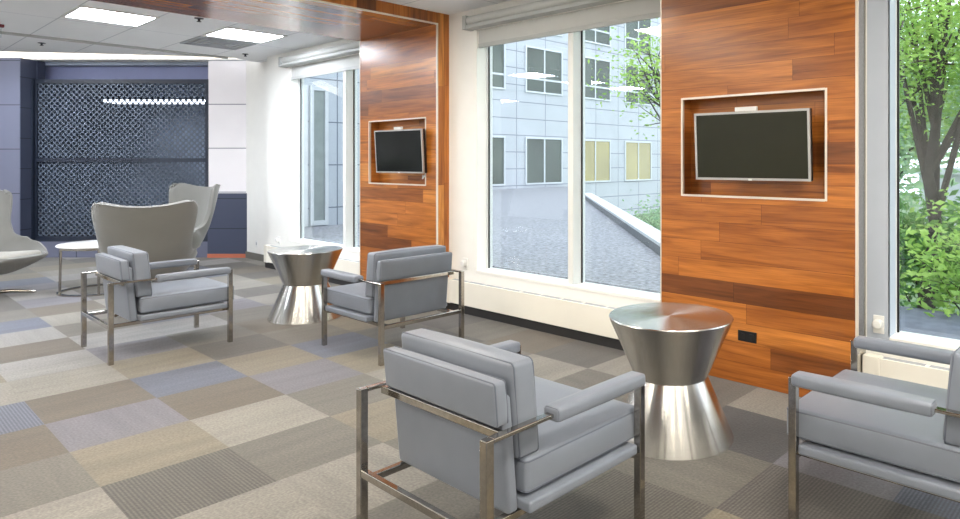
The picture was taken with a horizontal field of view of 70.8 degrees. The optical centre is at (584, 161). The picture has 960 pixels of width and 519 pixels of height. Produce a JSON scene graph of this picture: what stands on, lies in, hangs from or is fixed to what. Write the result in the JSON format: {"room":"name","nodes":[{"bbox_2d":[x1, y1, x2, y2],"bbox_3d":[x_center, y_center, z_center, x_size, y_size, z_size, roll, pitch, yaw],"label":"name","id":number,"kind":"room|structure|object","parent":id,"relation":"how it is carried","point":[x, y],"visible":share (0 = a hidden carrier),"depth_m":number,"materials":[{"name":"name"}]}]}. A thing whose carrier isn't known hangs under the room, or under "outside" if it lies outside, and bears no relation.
{"room":"lobby","nodes":[
{"label":"lobby","id":0,"kind":"room"},
{"bbox_2d":[0,58,19,234],"bbox_3d":[-10.585,-0.050,10.425,3.830,3.100,0.450,0,0,0],"label":"wall","id":1,"kind":"structure","parent":0,"point":[9,67],"depth_m":10.20,"materials":[{"name":"blue paint"}]},
{"bbox_2d":[20,58,45,238],"bbox_3d":[-8.655,-0.050,10.426,0.030,3.100,0.448,0,0,0],"label":"wall","id":2,"kind":"structure","parent":0,"point":[29,69],"depth_m":10.33,"materials":[{"name":"blue paint"}]},
{"bbox_2d":[46,233,95,235],"bbox_3d":[-8.750,1.510,12.350,7.500,0.020,3.400,0,0,0],"label":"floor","id":3,"kind":"structure","parent":0,"point":[46,233],"depth_m":13.76,"materials":[{"name":"grey carpet"}]},
{"bbox_2d":[46,62,207,232],"bbox_3d":[-8.550,-0.200,12.400,8.100,3.400,3.500,0,0,0],"label":"wall","id":4,"kind":"structure","parent":0,"point":[48,64],"depth_m":14.05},
{"bbox_2d":[95,97,204,103],"bbox_3d":[-7.350,-1.160,12.600,3.500,0.080,0.500,0,0,0],"label":"light","id":5,"kind":"object","parent":4,"relation":"attached to","point":[110,100],"visible":0.29,"depth_m":12.38,"materials":[{"name":"white"}]},
{"bbox_2d":[104,100,204,103],"bbox_3d":[-7.350,-1.140,12.600,3.300,0.040,0.440,0,0,0],"label":"diffuser","id":6,"kind":"object","parent":5,"relation":"attached to","point":[104,100],"depth_m":12.38,"materials":[{"name":"white"}]},
{"bbox_2d":[46,67,207,78],"bbox_3d":[-7.450,-1.450,10.875,3.060,0.300,0.150,0,0,0],"label":"wall header","id":7,"kind":"structure","parent":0,"point":[51,72],"depth_m":10.80,"materials":[{"name":"blue paint"}]},
{"bbox_2d":[41,60,246,256],"bbox_3d":[-6.870,-0.050,10.540,3.540,3.100,0.220,0,0,0],"label":"wall","id":8,"kind":"structure","parent":0,"point":[227,78],"depth_m":10.45,"materials":[{"name":"white paint"}]},
{"bbox_2d":[207,254,244,257],"bbox_3d":[-5.535,1.470,10.535,0.770,0.060,0.230,0,0,0],"label":"baseboard","id":9,"kind":"structure","parent":8,"relation":"attached to","point":[208,255],"depth_m":10.42,"materials":[{"name":"orange wood"}]},
{"bbox_2d":[0,0,510,62],"bbox_3d":[-4.239,-1.545,4.042,19.100,0.070,8.400,0,0,41],"label":"ceiling","id":10,"kind":"structure","parent":0,"point":[32,17],"depth_m":7.64,"materials":[{"name":"tile"}]},
{"bbox_2d":[61,5,159,26],"bbox_3d":[-4.915,-1.504,6.892,0.690,0.012,0.690,0,0,41],"label":"recessed light","id":11,"kind":"object","parent":10,"relation":"in","point":[79,12],"visible":1,"depth_m":6.87,"materials":[{"name":"white plastic"}]},
{"bbox_2d":[0,31,227,58],"bbox_3d":[-7.651,-1.496,6.647,0.040,0.028,7.700,0,0,41],"label":"trim","id":12,"kind":"structure","parent":10,"relation":"attached to","point":[1,32],"depth_m":8.46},
{"bbox_2d":[180,36,255,49],"bbox_3d":[-4.655,-1.502,8.436,0.660,0.013,0.660,0,0,41],"label":"ceiling vent","id":13,"kind":"object","parent":10,"relation":"in","point":[200,40],"visible":1,"depth_m":8.39,"materials":[{"name":"grey metal"}]},
{"bbox_2d":[202,27,286,42],"bbox_3d":[-4.041,-1.504,7.908,0.690,0.012,0.690,0,0,41],"label":"recessed light","id":14,"kind":"object","parent":10,"relation":"in","point":[226,32],"visible":1,"depth_m":7.90,"materials":[{"name":"white plastic"}]},
{"bbox_2d":[0,257,959,518],"bbox_3d":[-4.210,1.500,3.793,19.670,0.001,8.640,0,0,41],"label":"floor","id":15,"kind":"structure","parent":0,"point":[186,421],"depth_m":3.79,"materials":[{"name":"carpet"}]},
{"bbox_2d":[0,189,47,292],"bbox_3d":[-6.611,0.909,7.407,0.979,1.174,0.950,0,0,6],"label":"lounge chair","id":16,"kind":"object","parent":15,"relation":"on","point":[17,252],"visible":1,"depth_m":7.72,"materials":[{"name":"fabric"}]},
{"bbox_2d":[0,250,40,258],"bbox_3d":[-6.525,1.077,7.392,0.607,0.156,0.570,0,0,6],"label":"seat cushion","id":17,"kind":"object","parent":16,"relation":"on","point":[4,254],"depth_m":7.37,"materials":[{"name":"grey fabric"}]},
{"bbox_2d":[55,240,103,296],"bbox_3d":[-5.680,1.222,7.770,0.800,0.556,0.800,0,0,0],"label":"round table","id":18,"kind":"object","parent":15,"relation":"on","point":[88,245],"visible":0.45,"depth_m":7.52,"materials":[{"name":"white laminate"}]},
{"bbox_2d":[31,79,208,241],"bbox_3d":[-7.303,0.100,10.450,2.775,2.800,0.100,0,0,0],"label":"screen","id":19,"kind":"object","parent":15,"relation":"on","point":[35,83],"visible":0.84,"depth_m":10.47,"materials":[{"name":"metal"}]},
{"bbox_2d":[91,200,197,316],"bbox_3d":[-4.430,0.938,6.738,0.904,1.117,0.932,0,0,-28],"label":"lounge chair","id":20,"kind":"object","parent":15,"relation":"on","point":[165,232],"visible":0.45,"depth_m":6.42,"materials":[{"name":"grey fabric"}]},
{"bbox_2d":[81,245,233,365],"bbox_3d":[-3.503,1.092,5.488,0.831,0.816,0.907,0,0,41],"label":"armchair","id":21,"kind":"object","parent":15,"relation":"on","point":[130,293],"visible":1,"depth_m":5.24,"materials":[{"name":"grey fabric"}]},
{"bbox_2d":[107,245,151,296],"bbox_3d":[-3.647,0.866,5.321,0.689,0.363,0.146,0,0,41],"label":"cushion","id":22,"kind":"object","parent":21,"relation":"on","point":[138,266],"depth_m":5.10,"materials":[{"name":"grey fabric"}]},
{"bbox_2d":[135,277,233,312],"bbox_3d":[-3.436,1.100,5.567,0.718,0.143,0.699,0,0,41],"label":"seat cushion","id":23,"kind":"object","parent":21,"relation":"on","point":[200,293],"depth_m":5.37,"materials":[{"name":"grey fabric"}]},
{"bbox_2d":[169,183,219,248],"bbox_3d":[-5.360,0.892,8.663,0.977,1.207,1.007,0,0,26],"label":"lounge chair","id":24,"kind":"object","parent":15,"relation":"on","point":[205,198],"visible":0.32,"depth_m":8.99,"materials":[{"name":"fabric"}]},
{"bbox_2d":[267,245,342,324],"bbox_3d":[-2.708,1.173,6.451,0.676,0.653,0.676,0,0,41],"label":"side table","id":25,"kind":"object","parent":15,"relation":"on","point":[298,301],"visible":0.9,"depth_m":6.23,"materials":[{"name":"metal"}]},
{"bbox_2d":[264,245,359,284],"bbox_3d":[-3.529,1.339,8.606,2.665,0.321,0.078,0,0,41],"label":"radiator cover","id":26,"kind":"object","parent":15,"relation":"on","point":[346,265],"visible":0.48,"depth_m":8.08,"materials":[{"name":"white metal"}]},
{"bbox_2d":[270,245,359,262],"bbox_3d":[-3.528,1.182,8.607,2.441,0.003,0.042,0,0,41],"label":"grille","id":27,"kind":"object","parent":26,"relation":"attached to","point":[341,260],"depth_m":8.06,"materials":[{"name":"white metal"}]},
{"bbox_2d":[321,245,463,365],"bbox_3d":[-1.589,1.092,5.469,0.907,0.816,0.831,0,0,41],"label":"armchair","id":28,"kind":"object","parent":15,"relation":"on","point":[400,283],"visible":0.98,"depth_m":5.23,"materials":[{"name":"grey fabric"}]},
{"bbox_2d":[327,282,374,313],"bbox_3d":[-1.668,1.100,5.537,0.699,0.143,0.718,0,0,41],"label":"seat cushion","id":29,"kind":"object","parent":28,"relation":"on","point":[354,298],"depth_m":5.27,"materials":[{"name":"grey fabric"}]},
{"bbox_2d":[366,245,445,297],"bbox_3d":[-1.422,0.866,5.325,0.146,0.363,0.689,0,0,41],"label":"cushion","id":30,"kind":"object","parent":28,"relation":"on","point":[372,257],"depth_m":5.19,"materials":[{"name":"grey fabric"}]},
{"bbox_2d":[356,328,644,518],"bbox_3d":[-0.315,1.092,2.719,0.831,0.816,0.907,0,0,41],"label":"armchair","id":31,"kind":"object","parent":15,"relation":"on","point":[476,418],"visible":1,"depth_m":2.47,"materials":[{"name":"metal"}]},
{"bbox_2d":[401,328,537,457],"bbox_3d":[-0.459,0.866,2.552,0.689,0.363,0.146,0,0,41],"label":"cushion","id":32,"kind":"object","parent":31,"relation":"on","point":[517,370],"depth_m":2.35,"materials":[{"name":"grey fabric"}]},
{"bbox_2d":[514,376,633,490],"bbox_3d":[-0.247,1.100,2.798,0.718,0.143,0.699,0,0,41],"label":"seat cushion","id":33,"kind":"object","parent":31,"relation":"on","point":[568,449],"depth_m":2.57,"materials":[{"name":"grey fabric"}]},
{"bbox_2d":[445,277,623,350],"bbox_3d":[-0.392,1.339,5.908,2.700,0.321,0.078,0,0,41],"label":"radiator cover","id":34,"kind":"object","parent":15,"relation":"on","point":[573,319],"visible":0.67,"depth_m":5.89,"materials":[{"name":"beige metal"}]},
{"bbox_2d":[452,279,615,308],"bbox_3d":[-0.392,1.182,5.909,2.476,0.003,0.042,0,0,41],"label":"grille","id":35,"kind":"object","parent":34,"relation":"attached to","point":[455,281],"depth_m":5.93,"materials":[{"name":"beige metal"}]},
{"bbox_2d":[609,302,733,460],"bbox_3d":[0.472,1.173,3.675,0.682,0.653,0.682,0,0,41],"label":"side table","id":36,"kind":"object","parent":15,"relation":"on","point":[676,346],"visible":0.91,"depth_m":3.45,"materials":[{"name":"metal"}]},
{"bbox_2d":[787,336,959,518],"bbox_3d":[1.416,1.092,2.798,0.907,0.816,0.831,0,0,41],"label":"armchair","id":37,"kind":"object","parent":15,"relation":"on","point":[899,432],"visible":1,"depth_m":2.63,"materials":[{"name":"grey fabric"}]},
{"bbox_2d":[787,369,959,481],"bbox_3d":[1.337,1.100,2.866,0.699,0.143,0.718,0,0,41],"label":"seat cushion","id":38,"kind":"object","parent":37,"relation":"on","point":[911,445],"depth_m":2.65,"materials":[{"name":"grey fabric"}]},
{"bbox_2d":[943,346,959,446],"bbox_3d":[1.583,0.866,2.655,0.146,0.363,0.689,0,0,41],"label":"cushion","id":39,"kind":"object","parent":37,"relation":"on","point":[951,431],"depth_m":2.42,"materials":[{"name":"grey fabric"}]},
{"bbox_2d":[862,353,949,388],"bbox_3d":[3.544,1.339,2.522,4.815,0.321,0.078,0,0,41],"label":"radiator cover","id":40,"kind":"object","parent":15,"relation":"on","point":[915,372],"visible":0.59,"depth_m":3.91,"materials":[{"name":"beige metal"}]},
{"bbox_2d":[882,357,949,370],"bbox_3d":[3.545,1.182,2.523,4.591,0.003,0.042,0,0,41],"label":"grille","id":41,"kind":"object","parent":40,"relation":"attached to","point":[886,360],"depth_m":3.90,"materials":[{"name":"beige metal"}]},
{"bbox_2d":[246,0,949,367],"bbox_3d":[0.066,-0.250,5.789,14.450,3.500,0.337,0,0,41],"label":"wall","id":42,"kind":"structure","parent":0,"point":[271,93],"depth_m":6.81,"materials":[{"name":"white paint"}]},
{"bbox_2d":[245,251,263,261],"bbox_3d":[-4.887,1.450,10.059,1.130,0.100,0.019,0,0,41],"label":"baseboard","id":43,"kind":"structure","parent":42,"relation":"attached to","point":[255,256],"depth_m":10.21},
{"bbox_2d":[91,0,448,278],"bbox_3d":[-4.572,-0.005,4.238,1.452,3.010,8.063,0,0,41],"label":"wall panel","id":44,"kind":"object","parent":42,"relation":"attached to","point":[404,50],"depth_m":6.87,"materials":[{"name":"brown wood"}]},
{"bbox_2d":[275,236,279,243],"bbox_3d":[-4.295,1.095,9.284,0.068,0.110,0.050,0,0,41],"label":"outlet","id":45,"kind":"object","parent":42,"relation":"attached to","point":[277,239],"visible":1,"depth_m":9.27,"materials":[{"name":"white plastic"}]},
{"bbox_2d":[278,41,359,79],"bbox_3d":[-3.329,-1.276,8.436,2.130,0.308,0.150,0,0,41],"label":"roller blind","id":46,"kind":"object","parent":42,"relation":"attached to","point":[352,62],"visible":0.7,"depth_m":8.43,"materials":[{"name":"white fabric"}]},
{"bbox_2d":[290,69,359,252],"bbox_3d":[-3.030,-0.105,8.355,2.490,2.390,0.203,0,0,41],"label":"window","id":47,"kind":"structure","parent":42,"relation":"in","point":[349,244],"depth_m":8.29,"materials":[{"name":"white metal"}]},
{"bbox_2d":[374,127,426,172],"bbox_3d":[-1.913,-0.127,7.075,0.802,0.488,0.213,0,0,38],"label":"wall display","id":48,"kind":"object","parent":42,"relation":"attached to","point":[397,150],"visible":1,"depth_m":6.98,"materials":[{"name":"black plastic"}]},
{"bbox_2d":[460,258,467,268],"bbox_3d":[-1.209,1.015,6.630,0.068,0.110,0.050,0,0,41],"label":"outlet","id":49,"kind":"object","parent":42,"relation":"attached to","point":[464,263],"visible":1,"depth_m":6.62,"materials":[{"name":"white plastic"}]},
{"bbox_2d":[476,30,659,302],"bbox_3d":[-0.073,-0.105,5.812,2.450,2.390,0.203,0,0,41],"label":"window","id":50,"kind":"structure","parent":42,"relation":"in","point":[576,40],"depth_m":5.83,"materials":[{"name":"white metal"}]},
{"bbox_2d":[462,0,659,47],"bbox_3d":[-0.262,-1.276,5.798,2.360,0.308,0.150,0,0,41],"label":"roller blind","id":51,"kind":"object","parent":50,"relation":"attached to","point":[629,11],"visible":0.84,"depth_m":5.84,"materials":[{"name":"white fabric"}]},
{"bbox_2d":[738,330,756,343],"bbox_3d":[1.092,1.176,4.479,0.135,0.072,0.011,0,0,41],"label":"wall outlet","id":52,"kind":"object","parent":42,"relation":"attached to","point":[746,336],"visible":1,"depth_m":4.47,"materials":[{"name":"black plastic"}]},
{"bbox_2d":[740,333,752,340],"bbox_3d":[1.089,1.176,4.476,0.096,0.040,0.003,0,0,41],"label":"socket","id":53,"kind":"object","parent":52,"relation":"attached to","point":[743,336],"depth_m":4.48,"materials":[{"name":"black plastic"}]},
{"bbox_2d":[694,106,812,180],"bbox_3d":[1.138,-0.122,4.451,0.802,0.488,0.213,0,0,38],"label":"wall display","id":54,"kind":"object","parent":42,"relation":"attached to","point":[749,144],"visible":1,"depth_m":4.35,"materials":[{"name":"black glass"}]},
{"bbox_2d":[660,0,865,396],"bbox_3d":[-1.427,-0.005,1.533,1.431,3.010,8.063,0,0,41],"label":"wood panel","id":55,"kind":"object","parent":42,"relation":"attached to","point":[786,260],"depth_m":4.38,"materials":[{"name":"brown wood"}]},
{"bbox_2d":[872,315,884,333],"bbox_3d":[1.786,0.993,4.054,0.068,0.110,0.050,0,0,41],"label":"wall outlet","id":56,"kind":"object","parent":42,"relation":"attached to","point":[878,324],"visible":1,"depth_m":4.05,"materials":[{"name":"white plastic"}]},
{"bbox_2d":[867,0,894,339],"bbox_3d":[1.841,-0.215,4.126,0.131,2.590,0.143,0,0,41],"label":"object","id":57,"kind":"structure","parent":42,"relation":"attached to","point":[880,13],"depth_m":4.07,"materials":[{"name":"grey metal"}]},
{"bbox_2d":[889,0,959,350],"bbox_3d":[2.829,-0.105,3.316,2.435,2.390,0.203,0,0,41],"label":"window","id":58,"kind":"structure","parent":42,"relation":"in","point":[900,336],"depth_m":4.13,"materials":[{"name":"white metal"}]},
{"bbox_3d":[-8.750,-1.975,9.700,7.500,0.050,2.000,0,0,0],"label":"cove","id":59,"kind":"object","parent":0,"visible":0},
{"bbox_2d":[0,51,241,61],"bbox_3d":[-8.760,-1.760,10.535,7.280,0.320,0.230,0,0,0],"label":"light","id":60,"kind":"object","parent":59,"relation":"attached to","point":[38,56],"visible":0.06,"depth_m":10.47,"materials":[{"name":"beige"}]},
{"label":"outside","id":61,"kind":"structure","parent":0,"visible":0},
{"bbox_2d":[633,195,959,312],"bbox_3d":[21.095,2.725,24.526,80.000,0.050,55.300,0,0,41],"label":"ground","id":62,"kind":"structure","parent":61,"point":[914,299],"depth_m":23.97,"materials":[{"name":"green plant"}]},
{"bbox_2d":[493,18,659,214],"bbox_3d":[5.333,-5.000,38.281,1.560,19.000,55.000,0,0,41],"label":"office building","id":63,"kind":"structure","parent":62,"relation":"on","point":[530,77],"depth_m":31.02,"materials":[{"name":"stone"}]},
{"bbox_2d":[585,193,659,255],"bbox_3d":[0.617,1.825,13.026,0.270,1.750,14.900,0,0,-4],"label":"kerb","id":64,"kind":"object","parent":62,"relation":"on","point":[647,234],"visible":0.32,"depth_m":10.62,"materials":[{"name":"grey concrete"}]},
{"bbox_2d":[586,18,659,138],"bbox_3d":[1.349,-0.067,12.321,3.082,5.543,2.708,0,0,41],"label":"tree","id":65,"kind":"object","parent":62,"relation":"on","point":[656,75],"visible":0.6,"depth_m":12.10,"materials":[{"name":"green plant"}]},
{"bbox_2d":[622,194,659,229],"bbox_3d":[1.561,1.535,13.058,2.610,2.338,2.472,0,0,41],"label":"shrub","id":66,"kind":"object","parent":62,"relation":"on","point":[656,224],"visible":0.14,"depth_m":13.02,"materials":[{"name":"green plant"}]},
{"bbox_2d":[900,0,959,211],"bbox_3d":[7.405,-1.218,16.706,5.153,7.846,6.863,0,0,-25],"label":"tree","id":67,"kind":"object","parent":62,"relation":"on","point":[917,185],"visible":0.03,"depth_m":15.55,"materials":[{"name":"green plant"}]},
{"bbox_2d":[900,0,959,309],"bbox_3d":[4.142,-1.358,8.014,5.242,7.332,4.501,0,0,-4],"label":"tree","id":68,"kind":"object","parent":62,"relation":"on","point":[930,152],"visible":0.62,"depth_m":7.67,"materials":[{"name":"green plant"}]},
{"bbox_2d":[900,178,959,308],"bbox_3d":[4.307,1.229,8.241,2.457,2.375,2.464,0,0,41],"label":"shrub","id":69,"kind":"object","parent":62,"relation":"on","point":[910,219],"visible":0.17,"depth_m":7.98,"materials":[{"name":"green plant"}]},
{"bbox_2d":[900,196,959,311],"bbox_3d":[5.229,1.205,8.199,3.484,2.399,2.770,0,0,41],"label":"shrub","id":70,"kind":"object","parent":62,"relation":"on","point":[918,201],"visible":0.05,"depth_m":8.52,"materials":[{"name":"green plant"}]},
{"bbox_2d":[900,0,959,177],"bbox_3d":[7.114,-1.323,10.588,5.242,8.084,7.320,0,0,-42],"label":"tree","id":71,"kind":"object","parent":62,"relation":"on","point":[906,148],"visible":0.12,"depth_m":11.27,"materials":[{"name":"green plant"}]},
{"bbox_2d":[915,167,959,225],"bbox_3d":[17.387,1.450,18.680,14.400,2.500,3.400,0,0,41],"label":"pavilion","id":72,"kind":"object","parent":62,"relation":"on","point":[956,176],"visible":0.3,"depth_m":21.47,"materials":[{"name":"white"}]},
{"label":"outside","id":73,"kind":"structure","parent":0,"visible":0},
{"bbox_2d":[900,306,959,339],"bbox_3d":[6.088,1.665,2.631,10.200,0.370,2.670,0,0,41],"label":"pavement","id":74,"kind":"structure","parent":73,"point":[915,320],"depth_m":6.09,"materials":[{"name":"grey concrete"}]},
{"bbox_2d":[900,187,959,316],"bbox_3d":[3.923,1.226,6.599,2.376,2.172,2.680,0,0,41],"label":"shrub","id":75,"kind":"object","parent":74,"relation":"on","point":[930,278],"visible":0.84,"depth_m":6.75,"materials":[{"name":"green plant"}]},
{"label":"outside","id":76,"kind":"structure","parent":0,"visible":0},
{"bbox_2d":[304,186,659,292],"bbox_3d":[0.132,1.150,17.667,17.560,0.100,17.560,0,0,41],"label":"terrace","id":77,"kind":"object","parent":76,"point":[530,225],"visible":0.27,"depth_m":9.32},
{"bbox_2d":[304,69,359,226],"bbox_3d":[-4.407,-1.350,11.936,0.550,6.700,2.850,0,0,41],"label":"building wing","id":78,"kind":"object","parent":77,"relation":"on","point":[323,94],"visible":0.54,"depth_m":11.46,"materials":[{"name":"stone"}]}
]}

